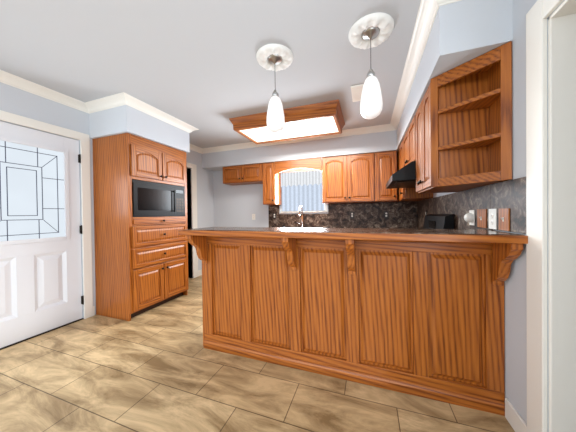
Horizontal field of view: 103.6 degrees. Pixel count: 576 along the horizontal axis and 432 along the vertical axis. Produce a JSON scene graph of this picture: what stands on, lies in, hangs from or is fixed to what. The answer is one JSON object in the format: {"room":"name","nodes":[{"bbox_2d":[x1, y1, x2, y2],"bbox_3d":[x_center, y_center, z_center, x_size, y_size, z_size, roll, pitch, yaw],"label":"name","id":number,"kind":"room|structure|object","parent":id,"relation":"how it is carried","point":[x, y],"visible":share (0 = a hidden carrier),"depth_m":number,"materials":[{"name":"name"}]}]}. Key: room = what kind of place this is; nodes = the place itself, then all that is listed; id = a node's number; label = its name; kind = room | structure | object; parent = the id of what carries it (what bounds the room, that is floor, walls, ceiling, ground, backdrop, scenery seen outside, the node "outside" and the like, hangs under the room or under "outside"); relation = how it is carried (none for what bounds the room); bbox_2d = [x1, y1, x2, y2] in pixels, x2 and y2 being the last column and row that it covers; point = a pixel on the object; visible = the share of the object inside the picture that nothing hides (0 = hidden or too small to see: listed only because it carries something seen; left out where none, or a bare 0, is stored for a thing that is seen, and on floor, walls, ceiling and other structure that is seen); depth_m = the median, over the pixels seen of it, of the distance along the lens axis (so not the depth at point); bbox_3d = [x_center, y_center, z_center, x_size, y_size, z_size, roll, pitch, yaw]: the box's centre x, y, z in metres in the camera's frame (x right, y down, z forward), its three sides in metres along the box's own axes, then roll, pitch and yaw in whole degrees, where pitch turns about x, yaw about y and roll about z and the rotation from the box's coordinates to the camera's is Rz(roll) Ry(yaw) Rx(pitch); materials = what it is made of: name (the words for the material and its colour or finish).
{"room":"kitchen","nodes":[
{"label":"kitchen","id":0,"kind":"room"},
{"bbox_2d":[0,82,213,317],"bbox_3d":[-2.667,-0.035,1.824,0.120,2.440,6.540,-1,1,19],"label":"wall","id":1,"kind":"structure","parent":0,"point":[17,101],"depth_m":2.57,"materials":[{"name":"grey paint"}]},
{"bbox_2d":[0,121,83,347],"bbox_3d":[-2.495,0.161,2.149,0.100,2.014,0.894,-1,1,19],"label":"entry door","id":2,"kind":"structure","parent":1,"relation":"in","point":[40,259],"depth_m":2.25,"materials":[{"name":"white wood"}]},
{"bbox_2d":[0,318,83,349],"bbox_3d":[-2.532,1.175,2.175,0.120,0.010,0.900,-1,1,19],"label":"trim","id":3,"kind":"structure","parent":1,"relation":"attached to","point":[39,334],"depth_m":2.23,"materials":[{"name":"wood"}]},
{"bbox_2d":[0,110,92,318],"bbox_3d":[-2.480,0.122,2.142,0.018,2.115,1.070,-1,1,19],"label":"door frame","id":4,"kind":"structure","parent":1,"relation":"attached to","point":[84,139],"depth_m":2.58,"materials":[{"name":"white wood"}]},
{"bbox_2d":[0,70,93,113],"bbox_3d":[-2.974,-1.204,0.662,0.092,0.072,4.175,-1,1,19],"label":"crown molding","id":5,"kind":"structure","parent":1,"relation":"attached to","point":[7,78],"depth_m":2.21,"materials":[{"name":"white wood"}]},
{"bbox_2d":[84,94,123,111],"bbox_3d":[-2.000,-1.234,2.483,0.480,0.072,0.092,-1,1,19],"label":"crown molding","id":6,"kind":"structure","parent":1,"relation":"attached to","point":[108,102],"depth_m":2.50,"materials":[{"name":"white wood"}]},
{"bbox_2d":[186,162,197,277],"bbox_3d":[-1.861,0.097,3.899,0.018,2.115,0.835,-1,1,19],"label":"door frame","id":7,"kind":"structure","parent":1,"relation":"attached to","point":[192,185],"depth_m":4.20,"materials":[{"name":"white wood"}]},
{"bbox_2d":[190,144,203,151],"bbox_3d":[-1.831,-1.250,3.909,0.092,0.072,0.880,-1,1,19],"label":"crown molding","id":8,"kind":"structure","parent":1,"relation":"attached to","point":[192,147],"depth_m":4.24,"materials":[{"name":"white wood"}]},
{"bbox_2d":[200,124,396,153],"bbox_3d":[-0.071,-1.271,3.828,3.465,0.072,0.092,-1,1,19],"label":"crown molding","id":9,"kind":"structure","parent":1,"relation":"attached to","point":[379,128],"depth_m":3.72,"materials":[{"name":"white wood"}]},
{"bbox_2d":[0,0,420,147],"bbox_3d":[-0.923,-1.310,1.118,6.900,0.080,6.800,-1,1,19],"label":"ceiling","id":10,"kind":"structure","parent":0,"point":[194,63],"depth_m":1.78,"materials":[{"name":"grey paint"}]},
{"bbox_2d":[116,92,198,132],"bbox_3d":[-1.549,-1.243,2.858,0.092,0.072,1.099,-1,1,19],"label":"crown molding","id":11,"kind":"structure","parent":10,"relation":"attached to","point":[121,98],"depth_m":2.68,"materials":[{"name":"white wood"}]},
{"bbox_2d":[256,44,292,132],"bbox_3d":[-0.103,-0.984,1.841,0.300,0.604,0.300,-1,1,19],"label":"pendant light","id":12,"kind":"object","parent":10,"relation":"hanging from","point":[275,57],"visible":1,"depth_m":1.79,"materials":[{"name":"white glass"}]},
{"bbox_2d":[229,99,344,143],"bbox_3d":[0.017,-1.225,3.106,1.425,0.148,0.742,-1,1,19],"label":"ceiling light","id":13,"kind":"object","parent":10,"relation":"attached to","point":[326,118],"visible":0.94,"depth_m":2.93,"materials":[{"name":"brown wood"}]},
{"bbox_2d":[89,0,512,170],"bbox_3d":[-0.188,-1.119,2.988,3.800,0.357,2.430,-1,1,19],"label":"soffit beam","id":14,"kind":"structure","parent":10,"relation":"attached to","point":[463,31],"depth_m":2.48,"materials":[{"name":"grey paint"}]},
{"bbox_2d":[351,84,362,101],"bbox_3d":[0.737,-1.294,2.399,0.120,0.016,0.320,-1,1,19],"label":"ceiling vent","id":15,"kind":"object","parent":10,"relation":"in","point":[356,91],"visible":0.92,"depth_m":2.36,"materials":[{"name":"white"}]},
{"bbox_2d":[348,12,393,118],"bbox_3d":[0.582,-0.990,1.589,0.300,0.604,0.300,-1,1,19],"label":"pendant light","id":16,"kind":"object","parent":10,"relation":"hanging from","point":[370,31],"visible":1,"depth_m":1.54,"materials":[{"name":"white glass"}]},
{"bbox_2d":[388,0,447,130],"bbox_3d":[1.160,-1.270,2.223,0.107,0.072,2.072,-1,1,19],"label":"crown molding","id":17,"kind":"structure","parent":10,"relation":"attached to","point":[427,14],"depth_m":1.73,"materials":[{"name":"white wood"}]},
{"bbox_2d":[0,275,514,431],"bbox_3d":[-0.892,1.220,1.142,6.900,0.100,6.800,-1,1,19],"label":"floor","id":18,"kind":"structure","parent":0,"point":[160,368],"depth_m":1.50,"materials":[{"name":"tile"}]},
{"bbox_2d":[92,133,188,320],"bbox_3d":[-1.855,0.123,2.982,0.632,2.080,0.860,-1,1,19],"label":"pantry","id":19,"kind":"object","parent":18,"relation":"on","point":[140,217],"visible":1,"depth_m":2.64,"materials":[{"name":"brown wood"}]},
{"bbox_2d":[210,247,265,354],"bbox_3d":[-0.345,0.717,2.318,0.540,0.870,0.620,-1,1,19],"label":"base cabinet","id":20,"kind":"object","parent":18,"relation":"on","point":[237,274],"depth_m":1.89,"materials":[{"name":"brown wood"}]},
{"bbox_2d":[266,247,321,366],"bbox_3d":[0.067,0.713,2.173,0.607,0.870,0.620,-1,1,19],"label":"base cabinet","id":21,"kind":"object","parent":18,"relation":"on","point":[293,276],"depth_m":1.72,"materials":[{"name":"brown wood"}]},
{"bbox_2d":[322,251,377,374],"bbox_3d":[0.477,0.709,2.028,0.537,0.870,0.620,-1,1,19],"label":"base cabinet","id":22,"kind":"object","parent":18,"relation":"on","point":[349,278],"depth_m":1.58,"materials":[{"name":"brown wood"}]},
{"bbox_2d":[378,251,493,402],"bbox_3d":[1.022,0.705,1.836,0.752,0.870,0.620,-1,1,19],"label":"base cabinet","id":23,"kind":"object","parent":18,"relation":"on","point":[418,312],"depth_m":1.41,"materials":[{"name":"brown wood"}]},
{"bbox_2d":[210,243,429,254],"bbox_3d":[0.380,0.257,2.046,2.095,0.037,0.600,-1,1,19],"label":"trim","id":24,"kind":"structure","parent":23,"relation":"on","point":[211,244],"depth_m":1.66,"materials":[{"name":"brown wood"}]},
{"bbox_2d":[202,231,501,254],"bbox_3d":[0.242,0.186,1.656,2.095,0.095,0.020,-1,1,19],"label":"trim","id":25,"kind":"structure","parent":23,"relation":"on","point":[436,244],"depth_m":1.46,"materials":[{"name":"brown wood"}]},
{"bbox_2d":[423,214,453,228],"bbox_3d":[1.267,0.556,2.462,0.681,1.150,0.754,-1,1,19],"label":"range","id":26,"kind":"object","parent":18,"relation":"on","point":[438,221],"visible":0.04,"depth_m":2.17,"materials":[{"name":"black"}]},
{"bbox_2d":[213,168,413,226],"bbox_3d":[0.248,-0.094,4.200,3.800,2.440,0.120,-1,1,19],"label":"wall","id":27,"kind":"structure","parent":0,"point":[237,205],"depth_m":4.57,"materials":[{"name":"grey paint"}]},
{"bbox_2d":[223,164,262,184],"bbox_3d":[-0.806,-0.782,4.325,0.840,0.320,0.320,-1,1,19],"label":"upper cabinet","id":28,"kind":"object","parent":27,"relation":"attached to","point":[241,174],"depth_m":4.19,"materials":[{"name":"brown wood"}]},
{"bbox_2d":[259,161,282,204],"bbox_3d":[-0.290,-0.577,4.146,0.246,0.740,0.320,-1,1,19],"label":"upper cabinet","id":29,"kind":"object","parent":27,"relation":"attached to","point":[270,172],"depth_m":4.01,"materials":[{"name":"brown wood"}]},
{"bbox_2d":[280,168,326,212],"bbox_3d":[0.281,-0.469,4.152,0.874,0.804,0.120,-1,1,19],"label":"window","id":30,"kind":"structure","parent":27,"relation":"in","point":[307,169],"depth_m":4.16,"materials":[{"name":"white"}]},
{"bbox_2d":[281,170,323,210],"bbox_3d":[0.252,-0.451,4.069,0.806,0.717,0.039,-1,1,19],"label":"lace curtain","id":31,"kind":"object","parent":30,"relation":"hanging from","point":[303,189],"visible":0.94,"depth_m":4.07,"materials":[{"name":"white fabric"}]},
{"bbox_2d":[319,152,378,203],"bbox_3d":[1.013,-0.588,3.687,0.868,0.740,0.320,-1,1,19],"label":"upper cabinet","id":32,"kind":"object","parent":27,"relation":"attached to","point":[347,178],"depth_m":3.54,"materials":[{"name":"brown wood"}]},
{"bbox_2d":[379,151,390,201],"bbox_3d":[1.475,-0.593,3.524,0.375,0.740,0.320,-1,1,19],"label":"upper cabinet","id":33,"kind":"object","parent":27,"relation":"attached to","point":[384,157],"depth_m":3.37,"materials":[{"name":"brown wood"}]},
{"bbox_2d":[384,211,388,217],"bbox_3d":[1.582,-0.022,3.647,0.070,0.115,0.008,-1,1,19],"label":"electrical outlet","id":34,"kind":"object","parent":27,"relation":"attached to","point":[386,214],"visible":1,"depth_m":3.64,"materials":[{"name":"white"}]},
{"bbox_2d":[425,0,564,431],"bbox_3d":[1.030,-0.068,0.522,0.120,2.440,6.540,-1,1,19],"label":"wall","id":35,"kind":"structure","parent":0,"point":[515,303],"depth_m":1.17,"materials":[{"name":"grey paint"}]},
{"bbox_2d":[93,269,526,431],"bbox_3d":[-0.824,1.114,1.128,3.800,0.110,6.420,-1,1,19],"label":"baseboard","id":36,"kind":"structure","parent":35,"relation":"attached to","point":[515,420],"depth_m":1.21,"materials":[{"name":"white wood"}]},
{"bbox_2d":[268,177,525,233],"bbox_3d":[0.400,0.470,2.716,2.530,1.337,2.588,-1,1,19],"label":"backsplash","id":37,"kind":"structure","parent":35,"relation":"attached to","point":[511,194],"depth_m":3.36,"materials":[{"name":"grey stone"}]},
{"bbox_2d":[296,205,303,228],"bbox_3d":[0.192,0.015,4.003,0.132,0.405,0.212,-1,1,19],"label":"faucet","id":38,"kind":"object","parent":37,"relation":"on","point":[299,217],"depth_m":4.12,"materials":[{"name":"silver metal"}]},
{"bbox_2d":[403,124,410,166],"bbox_3d":[1.442,-0.733,2.380,0.320,0.435,0.757,-1,1,19],"label":"upper cabinet","id":39,"kind":"object","parent":35,"relation":"attached to","point":[407,138],"depth_m":2.48,"materials":[{"name":"brown wood"}]},
{"bbox_2d":[391,141,432,200],"bbox_3d":[1.672,-0.591,3.130,0.387,0.740,0.934,-1,1,19],"label":"upper cabinet","id":40,"kind":"object","parent":35,"relation":"attached to","point":[397,194],"depth_m":3.27,"materials":[{"name":"brown wood"}]},
{"bbox_2d":[386,161,415,188],"bbox_3d":[1.348,-0.423,2.419,0.500,0.176,0.754,-1,1,19],"label":"range hood","id":41,"kind":"object","parent":40,"relation":"attached to","point":[404,177],"visible":0.44,"depth_m":2.13,"materials":[{"name":"black metal"}]},
{"bbox_2d":[411,61,494,196],"bbox_3d":[1.230,-0.572,1.780,0.324,0.740,0.647,-1,1,19],"label":"upper cabinet","id":42,"kind":"object","parent":35,"relation":"attached to","point":[457,137],"depth_m":1.49,"materials":[{"name":"brown wood"}]},
{"bbox_2d":[464,210,474,224],"bbox_3d":[1.329,0.013,1.669,0.049,0.110,0.080,-1,1,19],"label":"night light","id":43,"kind":"object","parent":35,"relation":"attached to","point":[469,217],"visible":1,"depth_m":1.65,"materials":[{"name":"white plastic"}]},
{"bbox_2d":[477,209,486,227],"bbox_3d":[1.293,0.016,1.520,0.018,0.123,0.125,-1,1,19],"label":"light switch","id":44,"kind":"object","parent":35,"relation":"attached to","point":[481,218],"visible":1,"depth_m":1.50,"materials":[{"name":"brown wood"}]},
{"bbox_2d":[489,209,496,228],"bbox_3d":[1.251,0.018,1.386,0.008,0.123,0.085,-1,1,19],"label":"electrical outlet","id":45,"kind":"object","parent":35,"relation":"attached to","point":[492,218],"visible":1,"depth_m":1.38,"materials":[{"name":"white plastic"}]},
{"bbox_2d":[499,208,509,230],"bbox_3d":[1.206,0.019,1.272,0.018,0.123,0.100,-1,1,19],"label":"light switch","id":46,"kind":"object","parent":35,"relation":"attached to","point":[504,219],"visible":1,"depth_m":1.26,"materials":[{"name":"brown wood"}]},
{"bbox_2d":[526,0,575,431],"bbox_3d":[1.016,0.098,0.503,0.138,2.110,1.210,-1,1,19],"label":"door frame","id":47,"kind":"structure","parent":35,"relation":"attached to","point":[562,194],"depth_m":0.97,"materials":[{"name":"white wood"}]}
]}

